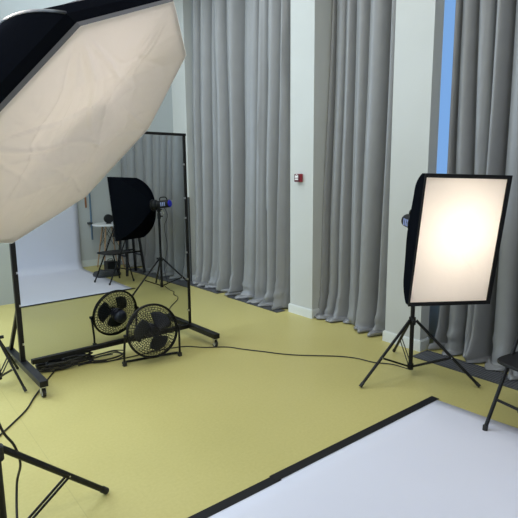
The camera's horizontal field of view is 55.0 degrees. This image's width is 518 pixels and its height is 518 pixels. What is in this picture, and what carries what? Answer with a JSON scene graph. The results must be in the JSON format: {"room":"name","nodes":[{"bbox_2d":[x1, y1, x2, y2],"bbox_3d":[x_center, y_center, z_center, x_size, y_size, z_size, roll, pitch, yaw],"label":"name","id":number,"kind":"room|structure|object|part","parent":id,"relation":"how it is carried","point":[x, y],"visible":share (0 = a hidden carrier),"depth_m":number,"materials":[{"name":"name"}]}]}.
{"room":"studio","nodes":[
{"label":"studio","id":0,"kind":"room"},
{"bbox_2d":[0,0,172,132],"bbox_3d":[-3.680,-1.467,5.343,7.330,4.200,0.200,-8,12,-38],"label":"wall","id":1,"kind":"structure","parent":0,"point":[162,121],"depth_m":6.02,"materials":[{"name":"paint"}]},
{"bbox_2d":[0,243,13,304],"bbox_3d":[-3.391,-1.481,5.412,1.070,4.200,0.049,-8,12,-38],"label":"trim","id":2,"kind":"structure","parent":1,"relation":"attached to","point":[6,283],"depth_m":5.94,"materials":[{"name":"paint"}]},
{"bbox_2d":[187,197,191,281],"bbox_3d":[-1.098,-0.292,7.224,0.019,1.215,0.386,-8,12,-38],"label":"trim","id":3,"kind":"structure","parent":1,"relation":"attached to","point":[188,198],"depth_m":7.07,"materials":[{"name":"grey paint"}]},
{"bbox_2d":[172,0,195,274],"bbox_3d":[-0.971,-1.786,7.105,0.360,4.200,0.380,-8,12,-38],"label":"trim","id":4,"kind":"structure","parent":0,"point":[182,84],"depth_m":6.87,"materials":[{"name":"paint"}]},
{"bbox_2d":[0,285,517,517],"bbox_3d":[-0.916,1.196,2.300,7.330,0.100,9.000,-8,12,-38],"label":"floor","id":5,"kind":"structure","parent":0,"point":[168,436],"depth_m":3.27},
{"bbox_2d":[0,335,26,391],"bbox_3d":[-1.947,0.095,3.471,0.483,1.696,0.519,-8,12,-38],"label":"stand","id":6,"kind":"object","parent":5,"relation":"on","point":[9,358],"visible":1,"depth_m":3.57,"materials":[{"name":"black metal"}]},
{"bbox_3d":[-1.913,0.717,3.785,0.018,0.357,0.275,-1,9,-1],"label":"leg","id":7,"kind":"part","parent":6,"relation":"part of","materials":[{"name":"black metal"}]},
{"bbox_2d":[35,358,65,371],"bbox_3d":[-1.641,0.840,3.930,0.239,0.076,0.119,-8,12,-38],"label":"power cable","id":8,"kind":"object","parent":5,"relation":"on","point":[39,366],"visible":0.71,"depth_m":3.88,"materials":[{"name":"black plastic"}]},
{"bbox_2d":[0,361,102,435],"bbox_3d":[-1.537,0.955,3.439,0.314,0.011,1.458,1,10,10],"label":"power cable","id":9,"kind":"object","parent":5,"relation":"on","point":[25,410],"visible":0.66,"depth_m":3.27,"materials":[{"name":"black plastic"}]},
{"bbox_2d":[0,443,108,517],"bbox_3d":[-0.935,0.705,1.899,0.854,1.000,0.845,-8,12,-38],"label":"stand","id":10,"kind":"object","parent":5,"relation":"on","point":[4,449],"visible":1,"depth_m":2.10,"materials":[{"name":"black metal"}]},
{"bbox_3d":[-0.871,0.928,2.168,0.027,0.463,0.481,6,12,35],"label":"leg","id":11,"kind":"part","parent":10,"relation":"part of","materials":[{"name":"black metal"}]},
{"bbox_2d":[0,0,185,243],"bbox_3d":[-0.708,-0.421,1.940,1.008,1.229,1.067,-8,12,-38],"label":"octagonal softbox","id":12,"kind":"object","parent":10,"relation":"on","point":[82,82],"visible":1,"depth_m":1.67,"materials":[{"name":"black fabric"}]},
{"bbox_2d":[0,423,21,517],"bbox_3d":[-0.980,0.627,1.913,0.151,1.156,0.429,-8,12,-38],"label":"power cable","id":13,"kind":"object","parent":12,"relation":"attached to","point":[6,436],"visible":0.86,"depth_m":2.12,"materials":[{"name":"black plastic"}]},
{"bbox_2d":[45,351,94,370],"bbox_3d":[-1.528,0.822,4.001,0.417,0.084,0.148,-8,12,-38],"label":"power cable","id":14,"kind":"object","parent":5,"relation":"on","point":[71,361],"visible":0.9,"depth_m":3.98,"materials":[{"name":"black plastic"}]},
{"bbox_2d":[89,350,122,362],"bbox_3d":[-1.267,0.814,4.156,0.328,0.044,0.164,-8,12,-38],"label":"power cable","id":15,"kind":"object","parent":5,"relation":"on","point":[111,351],"visible":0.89,"depth_m":4.16,"materials":[{"name":"black plastic"}]},
{"bbox_2d":[6,131,219,396],"bbox_3d":[-1.214,-0.106,4.099,1.564,1.880,0.977,-8,12,-38],"label":"mirror","id":16,"kind":"object","parent":5,"relation":"on","point":[79,277],"visible":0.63,"depth_m":4.13,"materials":[{"name":"clear glass"}]},
{"bbox_3d":[-1.809,-0.085,3.650,0.037,1.747,0.033,-8,12,-38],"label":"post","id":17,"kind":"part","parent":16,"relation":"part of","materials":[{"name":"black metal"}]},
{"bbox_2d":[15,134,188,360],"bbox_3d":[-1.234,-0.159,4.115,1.463,1.744,0.004,-8,12,-39],"label":"mirror glass","id":18,"kind":"object","parent":16,"relation":"on","point":[81,275],"depth_m":4.13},
{"bbox_3d":[-1.209,0.712,4.279,1.417,0.037,0.050,-8,12,-39],"label":"rail","id":19,"kind":"part","parent":16,"relation":"part of","materials":[{"name":"black metal"}]},
{"bbox_3d":[-1.248,-1.026,3.976,1.525,0.023,0.036,-8,12,-39],"label":"rail","id":20,"kind":"part","parent":16,"relation":"part of","materials":[{"name":"black metal"}]},
{"bbox_3d":[-0.670,-0.252,4.590,0.028,1.747,0.033,-8,12,-38],"label":"post","id":21,"kind":"part","parent":16,"relation":"part of","materials":[{"name":"black metal"}]},
{"bbox_2d":[122,303,181,366],"bbox_3d":[-0.891,0.601,4.093,0.493,0.482,0.226,-8,12,-38],"label":"floor fan","id":22,"kind":"object","parent":5,"relation":"on","point":[145,328],"visible":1,"depth_m":4.04,"materials":[{"name":"black metal"}]},
{"bbox_3d":[-0.933,0.576,3.990,0.141,0.192,0.043,-8,12,-38],"label":"blade","id":23,"kind":"part","parent":22,"relation":"part of","materials":[{"name":"grey"}]},
{"bbox_2d":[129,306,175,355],"bbox_3d":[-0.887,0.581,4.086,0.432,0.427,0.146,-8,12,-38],"label":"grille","id":24,"kind":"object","parent":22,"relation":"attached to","point":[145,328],"depth_m":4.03,"materials":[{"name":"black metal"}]},
{"bbox_2d":[129,305,176,356],"bbox_3d":[-0.854,0.587,4.045,0.432,0.427,0.110,-8,12,-38],"label":"grille","id":25,"kind":"object","parent":22,"relation":"attached to","point":[143,329],"depth_m":4.03,"materials":[{"name":"black metal"}]},
{"bbox_3d":[-0.825,0.674,4.078,0.055,0.128,0.188,8,13,41],"label":"blade","id":26,"kind":"part","parent":22,"relation":"part of","materials":[{"name":"grey plastic"}]},
{"bbox_3d":[-0.805,0.502,4.075,0.156,0.142,0.061,-5,10,-23],"label":"blade","id":27,"kind":"part","parent":22,"relation":"part of","materials":[{"name":"grey plastic"}]},
{"bbox_2d":[190,281,223,293],"bbox_3d":[-0.740,0.379,6.853,0.225,0.007,0.910,-8,12,-38],"label":"floor vent","id":28,"kind":"object","parent":5,"relation":"in","point":[213,290],"visible":0.39,"depth_m":6.72,"materials":[{"name":"grey"}]},
{"bbox_2d":[227,295,284,312],"bbox_3d":[-0.053,0.528,5.923,0.125,0.007,0.960,-8,12,-38],"label":"floor vent","id":29,"kind":"object","parent":5,"relation":"in","point":[269,308],"visible":0.71,"depth_m":5.81,"materials":[{"name":"grey"}]},
{"bbox_2d":[114,346,406,368],"bbox_3d":[-0.019,0.796,4.157,2.475,0.066,0.456,1,10,7],"label":"power cable","id":30,"kind":"object","parent":5,"relation":"on","point":[181,346],"visible":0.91,"depth_m":4.20,"materials":[{"name":"black plastic"}]},
{"bbox_2d":[288,303,319,318],"bbox_3d":[0.590,0.545,5.522,0.373,0.096,0.373,-8,12,-38],"label":"baseboard","id":31,"kind":"structure","parent":5,"relation":"on","point":[309,313],"depth_m":5.37,"materials":[{"name":"white paint"}]},
{"bbox_2d":[208,400,517,517],"bbox_3d":[1.073,-0.237,1.723,2.285,2.879,2.139,-8,12,-38],"label":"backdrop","id":32,"kind":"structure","parent":5,"relation":"on","point":[437,460],"depth_m":2.49,"materials":[{"name":"white paper"}]},
{"bbox_2d":[188,477,280,517],"bbox_3d":[-0.193,1.139,2.273,0.740,0.001,0.056,-8,12,-38],"label":"tape strip","id":33,"kind":"object","parent":32,"relation":"on","point":[246,493],"visible":1,"depth_m":2.33,"materials":[{"name":"black"}]},
{"bbox_2d":[269,396,438,480],"bbox_3d":[0.634,1.020,2.934,1.450,0.001,0.059,-8,12,-38],"label":"tape strip","id":34,"kind":"object","parent":32,"relation":"on","point":[327,451],"visible":1,"depth_m":2.84,"materials":[{"name":"black"}]},
{"bbox_2d":[482,333,517,430],"bbox_3d":[1.574,0.589,2.834,0.452,0.879,0.392,-6,11,-30],"label":"folding chair","id":35,"kind":"object","parent":32,"relation":"on","point":[509,361],"visible":1,"depth_m":2.94,"materials":[{"name":"black metal"}]},
{"bbox_3d":[1.603,0.600,2.837,0.398,0.020,0.365,-6,11,-29],"label":"seat","id":36,"kind":"part","parent":35,"relation":"part of","materials":[{"name":"black plastic"}]},
{"bbox_2d":[359,306,480,387],"bbox_3d":[1.103,0.364,3.612,0.812,1.068,0.854,-8,12,-38],"label":"stand","id":37,"kind":"object","parent":5,"relation":"on","point":[412,321],"visible":0.86,"depth_m":3.67,"materials":[{"name":"black metal"}]},
{"bbox_3d":[0.923,0.682,3.623,0.465,0.432,0.097,-8,12,-38],"label":"leg","id":38,"kind":"part","parent":37,"relation":"part of","materials":[{"name":"black metal"}]},
{"bbox_3d":[1.151,0.617,3.999,0.022,0.432,0.472,0,9,1],"label":"leg","id":39,"kind":"part","parent":37,"relation":"part of","materials":[{"name":"black metal"}]},
{"bbox_3d":[1.367,0.679,3.616,0.472,0.432,0.022,5,11,31],"label":"leg","id":40,"kind":"part","parent":37,"relation":"part of","materials":[{"name":"black metal"}]},
{"bbox_2d":[401,173,512,306],"bbox_3d":[1.184,-0.158,3.412,0.605,0.849,0.757,-2,10,-11],"label":"rectangular softbox","id":41,"kind":"object","parent":37,"relation":"attached to","point":[454,223],"visible":1,"depth_m":3.11,"materials":[{"name":"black fabric"}]},
{"bbox_2d":[413,350,517,390],"bbox_3d":[1.972,0.920,3.464,0.225,0.007,1.960,-8,12,-38],"label":"floor vent","id":42,"kind":"object","parent":5,"relation":"in","point":[474,370],"visible":0.78,"depth_m":3.87,"materials":[{"name":"grey metal"}]},
{"bbox_2d":[428,306,439,338],"bbox_3d":[1.199,-1.400,4.677,0.435,4.200,7.130,-8,12,-38],"label":"wall","id":43,"kind":"structure","parent":0,"point":[434,310],"depth_m":4.55,"materials":[{"name":"paint"}]},
{"bbox_2d":[294,174,302,181],"bbox_3d":[0.410,-0.844,5.178,0.056,0.084,0.080,-8,12,-38],"label":"fire alarm","id":44,"kind":"object","parent":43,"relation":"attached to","point":[297,177],"visible":1,"depth_m":5.15,"materials":[{"name":"red plastic"}]},
{"bbox_3d":[0.394,-0.842,5.165,0.008,0.078,0.074,-8,12,-38],"label":"frame","id":45,"kind":"part","parent":44,"relation":"part of","materials":[{"name":"white plastic"}]},
{"bbox_2d":[290,0,332,309],"bbox_3d":[0.578,-1.480,5.189,0.360,4.200,0.345,-8,12,-38],"label":"pillar","id":46,"kind":"structure","parent":43,"relation":"attached to","point":[311,20],"depth_m":5.09,"materials":[{"name":"paint"}]},
{"bbox_2d":[382,330,428,351],"bbox_3d":[1.308,0.718,4.446,0.138,0.096,0.393,-8,12,-38],"label":"baseboard","id":47,"kind":"structure","parent":43,"relation":"attached to","point":[419,345],"depth_m":4.35,"materials":[{"name":"white paint"}]},
{"bbox_2d":[385,0,444,339],"bbox_3d":[1.297,-1.307,4.113,0.125,4.200,0.365,-8,12,-38],"label":"pillar","id":48,"kind":"structure","parent":43,"relation":"attached to","point":[419,24],"depth_m":4.09,"materials":[{"name":"paint"}]},
{"bbox_2d":[436,0,455,173],"bbox_3d":[2.337,-1.259,3.462,0.060,3.560,2.600,-8,12,-38],"label":"window","id":49,"kind":"structure","parent":43,"relation":"in","point":[449,7],"depth_m":4.32,"materials":[{"name":"clear glass"}]},
{"bbox_3d":[-0.955,-3.045,1.592,7.330,0.100,9.000,-8,12,-38],"label":"ceiling","id":50,"kind":"structure","parent":0,"visible":0},
{"bbox_3d":[-0.211,-3.652,5.854,0.060,0.040,2.160,-8,12,-38],"label":"trim","id":51,"kind":"structure","parent":50,"relation":"attached to","visible":0},
{"bbox_2d":[192,0,290,309],"bbox_3d":[-0.301,-1.584,6.068,0.425,4.110,2.066,-8,12,-38],"label":"curtain","id":52,"kind":"object","parent":51,"relation":"hanging from","point":[241,49],"visible":0.93,"depth_m":6.01,"materials":[{"name":"grey fabric"}]},
{"bbox_3d":[0.983,-3.416,4.375,0.060,0.040,0.910,-8,12,-38],"label":"trim","id":53,"kind":"structure","parent":50,"relation":"attached to","visible":0},
{"bbox_2d":[314,0,395,336],"bbox_3d":[0.933,-1.362,4.671,0.366,4.110,0.932,-8,12,-38],"label":"curtain","id":54,"kind":"object","parent":53,"relation":"hanging from","point":[356,193],"visible":0.92,"depth_m":4.79,"materials":[{"name":"grey fabric"}]},
{"bbox_3d":[2.309,-3.155,2.735,0.060,0.040,2.520,-8,12,-38],"label":"track","id":55,"kind":"object","parent":50,"relation":"attached to","visible":0},
{"bbox_2d":[428,0,517,380],"bbox_3d":[2.286,-1.088,2.957,0.479,4.110,2.637,-8,12,-38],"label":"curtain","id":56,"kind":"object","parent":55,"relation":"hanging from","point":[483,124],"visible":0.69,"depth_m":3.82,"materials":[{"name":"grey fabric"}]}
]}

